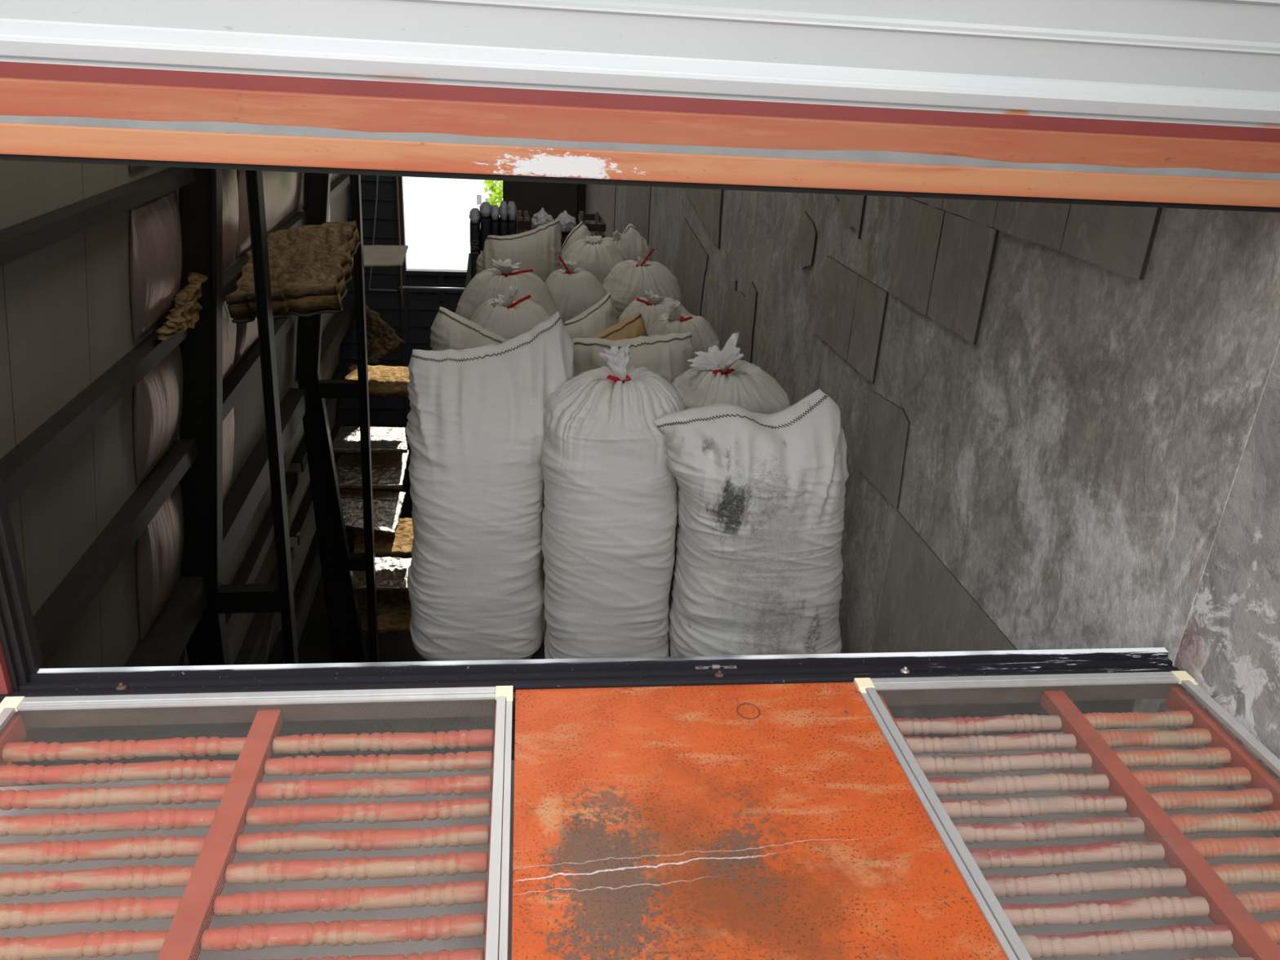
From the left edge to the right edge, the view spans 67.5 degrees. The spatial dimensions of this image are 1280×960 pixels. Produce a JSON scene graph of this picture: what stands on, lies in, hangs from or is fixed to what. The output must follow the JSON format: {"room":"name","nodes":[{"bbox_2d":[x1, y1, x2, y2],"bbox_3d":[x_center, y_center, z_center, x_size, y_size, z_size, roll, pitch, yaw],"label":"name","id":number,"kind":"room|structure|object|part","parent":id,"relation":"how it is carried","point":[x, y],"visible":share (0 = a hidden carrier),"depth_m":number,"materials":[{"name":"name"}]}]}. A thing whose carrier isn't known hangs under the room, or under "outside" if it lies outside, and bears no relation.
{"room":"storage room","nodes":[
{"label":"storage room","id":0,"kind":"room"},
{"bbox_2d":[0,160,350,668],"bbox_3d":[-3.922,-0.775,9.188,1.645,11.500,14.880,-1,24,-9],"label":"wall","id":1,"kind":"structure","parent":0,"point":[65,308],"depth_m":5.33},
{"bbox_2d":[0,320,195,505],"bbox_3d":[-2.896,-0.081,4.510,0.128,0.110,5.220,-1,24,-9],"label":"beam","id":2,"kind":"structure","parent":1,"relation":"attached to","point":[24,464],"depth_m":5.01,"materials":[{"name":"wood"}]},
{"bbox_2d":[155,271,208,340],"bbox_3d":[-3.095,-1.139,6.441,0.176,0.341,0.898,-1,24,-9],"label":"insulation batt","id":3,"kind":"object","parent":2,"relation":"on","point":[185,313],"visible":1,"depth_m":6.52,"materials":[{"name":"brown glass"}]},
{"bbox_2d":[0,167,195,266],"bbox_3d":[-2.711,-1.014,4.119,0.128,0.090,5.220,-1,24,-9],"label":"beam","id":4,"kind":"structure","parent":1,"relation":"attached to","point":[18,241],"depth_m":4.77,"materials":[{"name":"metal"}]},
{"bbox_2d":[32,440,198,668],"bbox_3d":[-3.064,0.815,4.887,0.148,0.130,5.220,-1,24,-9],"label":"beam","id":5,"kind":"structure","parent":1,"relation":"attached to","point":[64,608],"depth_m":5.66,"materials":[{"name":"metal"}]},
{"bbox_2d":[129,165,147,172],"bbox_3d":[-2.872,-2.766,5.676,0.272,1.720,0.940,-1,24,-9],"label":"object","id":6,"kind":"object","parent":1,"relation":"attached to","point":[132,168],"visible":0.02,"depth_m":5.66,"materials":[{"name":"metal"}]},
{"bbox_2d":[129,189,182,341],"bbox_3d":[-3.122,-1.421,6.242,0.188,0.820,0.940,-1,24,-9],"label":"sack","id":7,"kind":"object","parent":1,"relation":"attached to","point":[155,228],"visible":0.95,"depth_m":5.98,"materials":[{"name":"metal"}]},
{"bbox_2d":[133,343,182,484],"bbox_3d":[-3.301,-0.506,6.626,0.185,0.780,0.940,-1,24,-9],"label":"sack","id":8,"kind":"object","parent":1,"relation":"attached to","point":[157,397],"visible":0.93,"depth_m":6.37,"materials":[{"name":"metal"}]},
{"bbox_2d":[136,480,183,639],"bbox_3d":[-3.508,0.509,7.050,0.207,1.040,0.940,-1,24,-9],"label":"sack","id":9,"kind":"object","parent":1,"relation":"attached to","point":[160,546],"visible":0.85,"depth_m":6.81,"materials":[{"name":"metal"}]},
{"bbox_2d":[123,576,207,666],"bbox_3d":[-3.253,1.950,5.368,0.218,0.250,5.220,-1,24,-9],"label":"beam","id":10,"kind":"structure","parent":1,"relation":"attached to","point":[163,645],"depth_m":7.11,"materials":[{"name":"wood"}]},
{"bbox_2d":[175,648,184,666],"bbox_3d":[-3.716,1.575,7.498,0.194,0.890,0.940,-1,24,-9],"label":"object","id":11,"kind":"object","parent":1,"relation":"attached to","point":[180,662],"visible":0.03,"depth_m":7.75,"materials":[{"name":"metal"}]},
{"bbox_2d":[222,407,234,505],"bbox_3d":[-3.711,-0.082,8.364,0.208,1.040,1.290,-1,24,-9],"label":"sack","id":12,"kind":"object","parent":1,"relation":"attached to","point":[228,422],"visible":0.27,"depth_m":8.55,"materials":[{"name":"fabric"}]},
{"bbox_2d":[222,301,236,379],"bbox_3d":[-3.505,-1.098,7.939,0.184,0.780,1.290,-1,24,-9],"label":"sack","id":13,"kind":"object","parent":1,"relation":"attached to","point":[229,328],"visible":0.27,"depth_m":8.04,"materials":[{"name":"fabric"}]},
{"bbox_2d":[222,168,239,269],"bbox_3d":[-3.325,-2.013,7.556,0.188,0.820,1.290,-1,24,-9],"label":"sack","id":14,"kind":"object","parent":1,"relation":"attached to","point":[230,189],"visible":0.4,"depth_m":7.70,"materials":[{"name":"fabric"}]},
{"bbox_2d":[234,317,258,364],"bbox_3d":[-3.817,-2.001,9.948,0.182,0.780,2.940,-1,24,-9],"label":"sack","id":15,"kind":"object","parent":1,"relation":"attached to","point":[246,335],"visible":0.09,"depth_m":8.81,"materials":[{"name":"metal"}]},
{"bbox_2d":[222,314,298,421],"bbox_3d":[-3.782,-1.275,9.533,0.148,0.130,4.390,-1,24,-9],"label":"beam","id":16,"kind":"structure","parent":1,"relation":"attached to","point":[242,375],"depth_m":8.85,"materials":[{"name":"metal"}]},
{"bbox_2d":[224,471,297,639],"bbox_3d":[-4.204,0.857,10.427,0.148,0.150,4.390,-1,24,-9],"label":"beam","id":17,"kind":"structure","parent":1,"relation":"attached to","point":[247,572],"depth_m":10.50,"materials":[{"name":"wood"}]},
{"bbox_2d":[233,547,294,665],"bbox_3d":[-4.403,1.863,10.849,0.148,0.150,4.390,-1,24,-9],"label":"beam","id":18,"kind":"structure","parent":1,"relation":"attached to","point":[248,651],"depth_m":10.94,"materials":[{"name":"metal"}]},
{"bbox_2d":[222,387,308,573],"bbox_3d":[-3.972,-0.141,10.014,0.218,0.250,4.390,-1,24,-9],"label":"beam","id":19,"kind":"structure","parent":1,"relation":"attached to","point":[251,483],"depth_m":9.52,"materials":[{"name":"wood"}]},
{"bbox_2d":[222,211,308,302],"bbox_3d":[-3.615,-2.171,9.156,0.128,0.110,4.390,-1,24,-9],"label":"beam","id":20,"kind":"structure","parent":1,"relation":"attached to","point":[230,277],"depth_m":8.37,"materials":[{"name":"metal"}]},
{"bbox_2d":[235,169,302,257],"bbox_3d":[-3.635,-2.916,9.565,0.190,0.820,2.940,-1,24,-9],"label":"sack","id":21,"kind":"object","parent":1,"relation":"attached to","point":[282,189],"visible":0.6,"depth_m":9.11,"materials":[{"name":"fabric"}]},
{"bbox_2d":[266,631,284,664],"bbox_3d":[-4.638,3.053,11.348,0.148,0.150,4.390,-1,24,-9],"label":"beam","id":22,"kind":"structure","parent":1,"relation":"attached to","point":[277,655],"depth_m":12.85,"materials":[{"name":"wood"}]},
{"bbox_2d":[293,528,319,623],"bbox_3d":[-5.294,1.145,15.587,0.148,0.150,4.300,-1,24,-9],"label":"beam","id":23,"kind":"structure","parent":1,"relation":"attached to","point":[304,580],"depth_m":14.73,"materials":[{"name":"metal"}]},
{"bbox_2d":[296,313,324,377],"bbox_3d":[-4.427,-2.164,12.992,0.208,1.040,1.940,-1,24,-9],"label":"sack","id":24,"kind":"object","parent":1,"relation":"attached to","point":[323,316],"visible":0.03,"depth_m":13.83,"materials":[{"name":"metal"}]},
{"bbox_2d":[288,424,342,545],"bbox_3d":[-5.059,-0.044,15.089,0.148,0.150,4.300,-1,24,-9],"label":"beam","id":25,"kind":"structure","parent":1,"relation":"attached to","point":[300,524],"depth_m":13.79,"materials":[{"name":"metal"}]},
{"bbox_2d":[291,364,346,471],"bbox_3d":[-4.860,-1.050,14.667,0.148,0.150,4.300,-1,24,-9],"label":"beam","id":26,"kind":"structure","parent":1,"relation":"attached to","point":[300,455],"depth_m":13.43,"materials":[{"name":"metal"}]},
{"bbox_2d":[294,299,355,381],"bbox_3d":[-4.628,-2.048,14.254,0.218,0.250,4.300,-1,24,-9],"label":"beam","id":27,"kind":"structure","parent":1,"relation":"attached to","point":[334,333],"depth_m":14.44,"materials":[{"name":"metal"}]},
{"bbox_2d":[302,173,350,208],"bbox_3d":[-4.271,-4.078,13.396,0.128,0.110,4.300,-1,24,-9],"label":"beam","id":28,"kind":"structure","parent":1,"relation":"attached to","point":[343,180],"depth_m":13.53,"materials":[{"name":"metal"}]},
{"bbox_2d":[328,202,330,222],"bbox_3d":[-4.220,-3.179,12.568,0.186,0.780,1.940,-1,24,-9],"label":"sack","id":29,"kind":"object","parent":1,"relation":"attached to","point":[329,216],"visible":0.02,"depth_m":13.27,"materials":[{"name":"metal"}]},
{"bbox_2d":[224,220,360,323],"bbox_3d":[-2.986,-1.855,8.393,0.952,0.591,1.759,-1,24,-9],"label":"straw bundle","id":30,"kind":"object","parent":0,"point":[311,265],"visible":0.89,"depth_m":7.99,"materials":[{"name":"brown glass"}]},
{"bbox_2d":[297,574,423,663],"bbox_3d":[-2.922,4.517,11.713,6.030,0.100,15.300,-1,24,-9],"label":"floor","id":31,"kind":"structure","parent":0,"point":[314,646],"depth_m":15.58,"materials":[{"name":"black concrete"}]},
{"bbox_2d":[178,168,298,666],"bbox_3d":[-3.230,-0.014,7.578,1.070,11.480,0.170,-1,24,-9],"label":"steel column","id":32,"kind":"structure","parent":31,"relation":"on","point":[201,200],"depth_m":7.36,"materials":[{"name":"black metal"}]},
{"bbox_2d":[296,172,378,662],"bbox_3d":[-3.753,-1.925,11.842,1.020,11.480,0.180,-1,24,-9],"label":"steel column","id":33,"kind":"structure","parent":31,"relation":"on","point":[338,565],"depth_m":12.56,"materials":[{"name":"black metal"}]},
{"bbox_2d":[355,591,411,635],"bbox_3d":[-3.891,1.954,14.257,1.214,0.446,0.812,-1,24,-9],"label":"insulation batt","id":34,"kind":"object","parent":31,"relation":"on","point":[393,608],"visible":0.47,"depth_m":14.18,"materials":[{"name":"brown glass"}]},
{"bbox_2d":[352,556,411,591],"bbox_3d":[-3.755,1.371,14.062,1.024,0.270,0.710,-1,24,-9],"label":"insulation batt","id":35,"kind":"object","parent":34,"relation":"on","point":[391,573],"visible":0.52,"depth_m":13.97,"materials":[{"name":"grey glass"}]},
{"bbox_2d":[353,517,413,558],"bbox_3d":[-3.691,0.844,13.969,0.965,0.262,0.885,-1,24,-9],"label":"insulation batt","id":36,"kind":"object","parent":35,"relation":"on","point":[400,544],"visible":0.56,"depth_m":13.78,"materials":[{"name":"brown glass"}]},
{"bbox_2d":[340,488,405,535],"bbox_3d":[-3.950,0.464,13.815,1.075,0.434,0.762,-1,24,-9],"label":"insulation batt","id":37,"kind":"object","parent":36,"relation":"on","point":[387,505],"visible":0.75,"depth_m":13.80,"materials":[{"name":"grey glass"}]},
{"bbox_2d":[335,449,408,488],"bbox_3d":[-4.033,-0.160,14.194,1.131,0.258,0.937,-1,24,-9],"label":"insulation batt","id":38,"kind":"object","parent":37,"relation":"on","point":[388,469],"visible":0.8,"depth_m":14.14,"materials":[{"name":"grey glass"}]},
{"bbox_2d":[332,426,407,453],"bbox_3d":[-4.043,-0.611,14.494,1.102,0.109,1.017,-1,24,-9],"label":"insulation batt","id":39,"kind":"object","parent":38,"relation":"on","point":[383,439],"visible":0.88,"depth_m":14.36,"materials":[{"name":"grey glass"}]},
{"bbox_2d":[344,364,409,397],"bbox_3d":[-3.837,-1.488,14.289,1.087,0.177,1.149,-1,24,-9],"label":"insulation batt","id":40,"kind":"object","parent":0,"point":[383,380],"visible":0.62,"depth_m":14.18,"materials":[{"name":"yellow glass"}]},
{"bbox_2d":[365,305,405,363],"bbox_3d":[-3.780,-2.033,13.767,0.851,0.779,0.392,23,30,37],"label":"insulation batt","id":41,"kind":"object","parent":40,"relation":"on","point":[382,340],"visible":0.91,"depth_m":13.77,"materials":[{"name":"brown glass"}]},
{"bbox_2d":[333,174,586,553],"bbox_3d":[-3.803,-3.795,16.054,5.730,11.500,0.220,-1,24,-9],"label":"wall","id":42,"kind":"structure","parent":0,"point":[424,305],"depth_m":16.31,"materials":[{"name":"black wood"}]},
{"bbox_2d":[351,244,408,267],"bbox_3d":[-3.656,-2.993,12.812,1.027,0.176,0.819,-1,24,-9],"label":"board","id":43,"kind":"object","parent":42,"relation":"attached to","point":[374,255],"visible":0.58,"depth_m":12.79,"materials":[{"name":"beige wood"}]},
{"bbox_2d":[368,175,396,291],"bbox_3d":[-4.256,-4.156,15.633,0.460,2.156,0.026,-1,24,-9],"label":"conduit","id":44,"kind":"object","parent":42,"relation":"attached to","point":[377,176],"visible":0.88,"depth_m":15.64,"materials":[{"name":"grey metal"}]},
{"bbox_2d":[399,286,465,290],"bbox_3d":[-3.444,-3.214,16.072,1.161,0.049,0.044,-1,24,-9],"label":"conduit","id":45,"kind":"object","parent":42,"relation":"attached to","point":[403,287],"visible":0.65,"depth_m":16.05,"materials":[{"name":"silver metal"}]},
{"bbox_2d":[395,176,403,306],"bbox_3d":[-3.902,-3.995,15.539,0.044,2.398,0.026,-1,24,-9],"label":"rod","id":46,"kind":"object","parent":45,"relation":"attached to","point":[397,177],"visible":0.71,"depth_m":15.50,"materials":[{"name":"brown metal"}]},
{"bbox_2d":[394,176,510,518],"bbox_3d":[-3.176,-2.898,16.582,1.850,9.500,0.190,-1,24,-9],"label":"door","id":47,"kind":"structure","parent":42,"relation":"in","point":[506,184],"depth_m":16.22,"materials":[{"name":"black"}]},
{"bbox_3d":[-1.581,-4.943,15.842,1.100,4.000,0.050,-1,24,-9],"label":"board panel","id":48,"kind":"part","parent":42,"relation":"part of","materials":[{"name":"brown wood"}]},
{"bbox_3d":[-0.962,-4.938,15.913,0.125,5.000,0.100,-1,24,-9],"label":"corner post","id":49,"kind":"part","parent":42,"relation":"part of","materials":[{"name":"black wood"}]},
{"bbox_2d":[422,253,676,661],"bbox_3d":[-0.565,-0.736,7.776,1.843,0.160,10.400,-1,24,-9],"label":"floor","id":50,"kind":"structure","parent":0,"point":[540,654],"depth_m":4.76,"materials":[{"name":"brown wood"}]},
{"bbox_2d":[430,306,508,350],"bbox_3d":[-0.875,-0.351,5.188,0.533,1.184,0.503,-1,24,-9],"label":"sack","id":51,"kind":"object","parent":50,"relation":"on","point":[449,330],"visible":0.11,"depth_m":4.89,"materials":[{"name":"beige fabric"}]},
{"bbox_2d":[469,208,480,279],"bbox_3d":[-1.808,-2.551,10.533,0.122,0.800,0.620,-1,24,-9],"label":"gas cylinder","id":52,"kind":"object","parent":50,"relation":"on","point":[474,214],"visible":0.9,"depth_m":10.25,"materials":[{"name":"black metal"}]},
{"bbox_2d":[479,201,491,252],"bbox_3d":[-1.693,-2.584,10.536,0.133,0.870,0.620,-1,24,-9],"label":"gas cylinder","id":53,"kind":"object","parent":50,"relation":"on","point":[485,208],"visible":0.54,"depth_m":10.20,"materials":[{"name":"black metal"}]},
{"bbox_2d":[404,311,573,661],"bbox_3d":[-0.623,0.044,3.941,0.688,1.494,0.522,-2,24,-11],"label":"sack","id":54,"kind":"object","parent":50,"relation":"on","point":[475,430],"visible":0.97,"depth_m":3.70,"materials":[{"name":"white fabric"}]},
{"bbox_2d":[490,204,499,235],"bbox_3d":[-1.591,-2.571,10.557,0.108,0.840,0.620,-1,24,-9],"label":"gas cylinder","id":55,"kind":"object","parent":50,"relation":"on","point":[495,213],"visible":0.25,"depth_m":10.20,"materials":[{"name":"black metal"}]},
{"bbox_2d":[498,200,507,235],"bbox_3d":[-1.503,-2.592,10.561,0.110,0.885,0.620,-1,24,-9],"label":"gas cylinder","id":56,"kind":"object","parent":50,"relation":"on","point":[503,209],"visible":0.27,"depth_m":10.21,"materials":[{"name":"black metal"}]},
{"bbox_2d":[454,258,556,319],"bbox_3d":[-0.917,-0.956,6.627,0.726,1.126,0.476,-1,24,-9],"label":"sack","id":57,"kind":"object","parent":50,"relation":"on","point":[486,285],"visible":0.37,"depth_m":6.36,"materials":[{"name":"white fabric"}]},
{"bbox_2d":[469,285,551,339],"bbox_3d":[-0.779,-0.621,5.858,0.593,1.148,0.550,-1,24,-9],"label":"sack","id":58,"kind":"object","parent":50,"relation":"on","point":[508,319],"visible":0.3,"depth_m":5.56,"materials":[{"name":"white fabric"}]},
{"bbox_2d":[506,201,517,235],"bbox_3d":[-1.415,-2.593,10.574,0.119,0.885,0.620,-1,24,-9],"label":"gas cylinder","id":59,"kind":"object","parent":50,"relation":"on","point":[512,208],"visible":0.4,"depth_m":10.22,"materials":[{"name":"black metal"}]},
{"bbox_2d":[475,218,562,282],"bbox_3d":[-1.006,-1.536,7.854,0.781,1.189,0.663,-1,24,-9],"label":"sack","id":60,"kind":"object","parent":50,"relation":"on","point":[539,249],"visible":0.3,"depth_m":7.58,"materials":[{"name":"beige fabric"}]},
{"bbox_2d":[516,210,530,234],"bbox_3d":[-1.310,-2.596,10.755,0.134,0.760,0.524,-1,24,-9],"label":"wooden crate","id":61,"kind":"object","parent":50,"relation":"on","point":[523,221],"visible":0.3,"depth_m":10.43,"materials":[{"name":"brown wood"}]},
{"bbox_3d":[-1.377,-2.689,10.958,0.040,0.760,0.040,-1,24,-9],"label":"post","id":62,"kind":"part","parent":61,"relation":"part of","materials":[{"name":"brown wood"}]},
{"bbox_3d":[-1.312,-2.502,10.542,0.040,0.760,0.040,-1,24,-9],"label":"post","id":63,"kind":"part","parent":61,"relation":"part of","materials":[{"name":"wood"}]},
{"bbox_3d":[-1.307,-2.690,10.968,0.040,0.760,0.040,-1,24,-9],"label":"post","id":64,"kind":"part","parent":61,"relation":"part of","materials":[{"name":"brown wood"}]},
{"bbox_2d":[530,226,570,246],"bbox_3d":[-0.984,-2.548,10.911,0.514,0.580,0.574,-1,24,-9],"label":"wooden crate","id":65,"kind":"object","parent":50,"relation":"on","point":[563,233],"visible":0.02,"depth_m":11.09,"materials":[{"name":"brown wood"}]},
{"bbox_2d":[531,207,554,229],"bbox_3d":[-1.081,-2.915,10.698,0.258,0.249,0.428,-1,24,-9],"label":"plastic bag","id":66,"kind":"object","parent":65,"relation":"on","point":[541,218],"visible":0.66,"depth_m":10.59,"materials":[{"name":"white plastic"}]},
{"bbox_2d":[555,210,576,231],"bbox_3d":[-0.840,-2.927,10.792,0.253,0.220,0.420,-1,24,-9],"label":"plastic bag","id":67,"kind":"object","parent":65,"relation":"on","point":[567,222],"visible":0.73,"depth_m":10.68,"materials":[{"name":"white plastic"}]},
{"bbox_2d":[544,256,607,324],"bbox_3d":[-0.492,-1.151,7.178,0.571,1.083,0.457,0,24,-6],"label":"sack","id":68,"kind":"object","parent":50,"relation":"on","point":[574,290],"visible":0.3,"depth_m":6.91,"materials":[{"name":"white fabric"}]},
{"bbox_2d":[561,221,591,254],"bbox_3d":[-0.583,-1.938,9.055,0.365,0.999,0.422,-2,24,-11],"label":"sack","id":69,"kind":"object","parent":50,"relation":"on","point":[580,231],"visible":0.12,"depth_m":8.83,"materials":[{"name":"beige fabric"}]},
{"bbox_2d":[564,292,617,339],"bbox_3d":[-0.319,-0.701,6.223,0.414,1.049,0.424,-1,24,-9],"label":"sack","id":70,"kind":"object","parent":50,"relation":"on","point":[601,316],"visible":0.16,"depth_m":5.99,"materials":[{"name":"beige fabric"}]},
{"bbox_2d":[577,211,605,238],"bbox_3d":[-0.558,-2.603,10.868,0.244,0.760,0.724,-1,24,-9],"label":"wooden crate","id":71,"kind":"object","parent":50,"relation":"on","point":[597,228],"visible":0.24,"depth_m":10.83,"materials":[{"name":"brown wood"}]},
{"bbox_3d":[-0.515,-2.738,11.180,0.040,0.760,0.040,-1,24,-9],"label":"post","id":72,"kind":"part","parent":71,"relation":"part of","materials":[{"name":"brown wood"}]},
{"bbox_3d":[-0.423,-2.470,10.584,0.040,0.760,0.040,-1,24,-9],"label":"post","id":73,"kind":"part","parent":71,"relation":"part of","materials":[{"name":"brown wood"}]},
{"bbox_2d":[561,235,626,284],"bbox_3d":[-0.400,-1.568,8.205,0.594,1.028,0.530,-1,24,-9],"label":"sack","id":74,"kind":"object","parent":50,"relation":"on","point":[596,255],"visible":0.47,"depth_m":7.89,"materials":[{"name":"white fabric"}]},
{"bbox_2d":[603,230,622,246],"bbox_3d":[-0.293,-2.190,9.929,0.398,0.786,0.477,-1,24,-9],"label":"sack","id":75,"kind":"object","parent":50,"relation":"on","point":[616,235],"visible":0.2,"depth_m":9.76,"materials":[{"name":"white fabric"}]},
{"bbox_2d":[541,342,684,658],"bbox_3d":[-0.119,0.143,3.858,0.565,1.432,0.485,-1,24,-9],"label":"sack","id":76,"kind":"object","parent":50,"relation":"on","point":[610,513],"visible":0.89,"depth_m":3.63,"materials":[{"name":"fabric"}]},
{"bbox_2d":[591,311,648,340],"bbox_3d":[-0.131,-0.401,5.449,0.419,1.144,0.440,-1,24,-9],"label":"sack","id":77,"kind":"object","parent":50,"relation":"on","point":[632,326],"visible":0.06,"depth_m":5.20,"materials":[{"name":"fabric"}]},
{"bbox_2d":[572,331,693,554],"bbox_3d":[-0.062,-0.179,4.893,0.652,1.194,0.471,-1,24,-9],"label":"sack","id":78,"kind":"object","parent":50,"relation":"on","point":[666,355],"visible":0.13,"depth_m":4.61,"materials":[{"name":"white fabric"}]},
{"bbox_2d":[617,223,652,261],"bbox_3d":[-0.047,-1.839,8.854,0.441,1.036,0.436,-1,24,-9],"label":"sack","id":79,"kind":"object","parent":50,"relation":"on","point":[632,245],"visible":0.23,"depth_m":8.57,"materials":[{"name":"beige fabric"}]},
{"bbox_2d":[602,248,682,320],"bbox_3d":[0.021,-1.279,7.511,0.687,1.103,0.583,-1,24,-9],"label":"sack","id":80,"kind":"object","parent":50,"relation":"on","point":[628,281],"visible":0.4,"depth_m":7.22,"materials":[{"name":"white fabric"}]},
{"bbox_2d":[617,289,690,333],"bbox_3d":[0.131,-0.818,6.627,0.603,0.984,0.522,1,24,-6],"label":"sack","id":81,"kind":"object","parent":50,"relation":"on","point":[651,308],"visible":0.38,"depth_m":6.38,"materials":[{"name":"white fabric"}]},
{"bbox_2d":[648,300,720,364],"bbox_3d":[0.270,-0.570,5.932,0.557,1.105,0.491,-1,24,-9],"label":"sack","id":82,"kind":"object","parent":50,"relation":"on","point":[704,337],"visible":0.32,"depth_m":5.67,"materials":[{"name":"white fabric"}]},
{"bbox_2d":[671,332,790,524],"bbox_3d":[0.446,-0.068,4.604,0.628,1.278,0.508,-2,24,-12],"label":"sack","id":83,"kind":"object","parent":50,"relation":"on","point":[714,376],"visible":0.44,"depth_m":4.30,"materials":[{"name":"fabric"}]},
{"bbox_2d":[653,388,848,656],"bbox_3d":[0.440,0.254,3.801,0.883,1.335,0.570,-1,24,-9],"label":"sack","id":84,"kind":"object","parent":50,"relation":"on","point":[759,564],"visible":0.93,"depth_m":3.56,"materials":[{"name":"white fabric"}]},
{"bbox_2d":[22,699,1135,785],"bbox_3d":[-1.739,2.211,2.702,5.727,11.500,0.150,-1,24,-9],"label":"wall","id":85,"kind":"structure","parent":0,"point":[972,711],"depth_m":2.05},
{"bbox_2d":[0,638,31,786],"bbox_3d":[-1.362,0.036,1.727,0.308,1.300,0.125,0,24,-7],"label":"trim","id":86,"kind":"structure","parent":85,"relation":"attached to","point":[6,686],"depth_m":1.85,"materials":[{"name":"red paint"}]},
{"bbox_2d":[0,0,1279,128],"bbox_3d":[-0.397,-1.479,1.276,3.415,1.768,0.103,0,24,-7],"label":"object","id":87,"kind":"object","parent":85,"relation":"attached to","point":[1203,62],"visible":0.81,"depth_m":1.65,"materials":[{"name":"metal"}]},
{"bbox_2d":[0,61,1279,207],"bbox_3d":[-0.435,-0.583,1.574,3.418,0.132,0.083,0,24,-7],"label":"lintel","id":88,"kind":"object","parent":85,"relation":"attached to","point":[46,109],"visible":1,"depth_m":1.60,"materials":[{"name":"orange paint"}]},
{"bbox_2d":[0,154,1279,702],"bbox_3d":[0.001,-0.042,1.833,2.480,1.040,0.087,0,24,-7],"label":"window","id":89,"kind":"structure","parent":85,"relation":"in","point":[28,677],"depth_m":1.96,"materials":[{"name":"black metal"}]},
{"bbox_3d":[0.163,0.402,2.061,0.090,0.002,0.016,0,24,-7],"label":"strike plate","id":90,"kind":"part","parent":89,"relation":"part of","materials":[{"name":"metal"}]},
{"bbox_2d":[0,727,1279,959],"bbox_3d":[-0.702,1.561,-0.181,4.530,0.080,4.600,-1,24,-9],"label":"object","id":91,"kind":"structure","parent":0,"point":[91,926],"depth_m":1.73,"materials":[{"name":"metal"}]},
{"bbox_2d":[13,682,1185,959],"bbox_3d":[0.054,0.743,1.486,2.467,0.150,1.194,0,24,-7],"label":"panel","id":92,"kind":"object","parent":91,"relation":"on","point":[754,821],"visible":0.78,"depth_m":1.65,"materials":[{"name":"orange paint"}]},
{"bbox_2d":[0,702,506,959],"bbox_3d":[-0.678,0.714,1.373,0.949,0.050,1.172,0,24,-7],"label":"grille","id":93,"kind":"object","parent":92,"relation":"attached to","point":[101,915],"visible":0.81,"depth_m":1.61,"materials":[{"name":"metal"}]},
{"bbox_3d":[-1.138,0.712,1.317,0.024,0.050,1.172,0,24,-7],"label":"rail","id":94,"kind":"part","parent":93,"relation":"part of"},
{"bbox_3d":[-0.671,0.708,1.371,0.044,0.034,1.172,0,24,-7],"label":"rail","id":95,"kind":"part","parent":93,"relation":"part of","materials":[{"name":"metal"}]},
{"bbox_3d":[-0.219,0.716,1.429,0.024,0.050,1.172,0,24,-7],"label":"rail","id":96,"kind":"part","parent":93,"relation":"part of","materials":[{"name":"white metal"}]},
{"bbox_2d":[0,685,513,959],"bbox_3d":[-0.679,0.656,1.386,0.969,0.012,1.143,0,24,-7],"label":"screen","id":97,"kind":"object","parent":92,"relation":"on","point":[9,705],"visible":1,"depth_m":1.62,"materials":[{"name":"metal"}]},
{"bbox_2d":[853,671,1279,959],"bbox_3d":[0.911,0.662,1.580,0.789,0.012,1.143,0,24,-7],"label":"screen","id":98,"kind":"object","parent":92,"relation":"on","point":[1012,947],"visible":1,"depth_m":1.76,"materials":[{"name":"metal"}]},
{"bbox_2d":[878,686,1279,959],"bbox_3d":[0.910,0.720,1.566,0.719,0.050,1.172,0,24,-7],"label":"grille","id":99,"kind":"object","parent":92,"relation":"attached to","point":[1177,690],"visible":0.65,"depth_m":1.76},
{"bbox_3d":[0.565,0.718,1.524,0.024,0.050,1.172,0,24,-7],"label":"rail","id":100,"kind":"part","parent":99,"relation":"part of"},
{"bbox_3d":[0.967,0.714,1.571,0.044,0.034,1.172,0,24,-7],"label":"rail","id":101,"kind":"part","parent":99,"relation":"part of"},
{"bbox_3d":[1.255,0.721,1.608,0.024,0.050,1.172,0,24,-7],"label":"rail","id":102,"kind":"part","parent":99,"relation":"part of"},
{"bbox_2d":[585,184,1279,837],"bbox_3d":[0.360,-0.218,8.484,0.216,11.500,17.800,-1,24,-9],"label":"wall","id":103,"kind":"structure","parent":0,"point":[1048,411],"depth_m":2.77,"materials":[{"name":"grey tile"}]},
{"label":"outside","id":104,"kind":"structure","parent":0,"visible":0},
{"bbox_2d":[406,246,470,270],"bbox_3d":[-7.934,-13.423,51.868,120.000,0.200,73.200,-1,24,-9],"label":"floor","id":105,"kind":"structure","parent":104,"point":[421,258],"depth_m":44.18,"materials":[{"name":"white"}]},
{"bbox_2d":[402,176,502,248],"bbox_3d":[-15.107,-16.977,47.577,18.600,9.000,8.060,-1,24,-9],"label":"sky","id":106,"kind":"structure","parent":105,"relation":"on","point":[437,211],"depth_m":45.86,"materials":[{"name":"white"}]},
{"bbox_2d":[483,179,502,206],"bbox_3d":[-3.374,-7.951,29.110,2.850,8.634,2.844,-1,24,-9],"label":"tree","id":107,"kind":"object","parent":105,"relation":"on","point":[497,192],"visible":0.03,"depth_m":28.14,"materials":[{"name":"green plant"}]}
]}

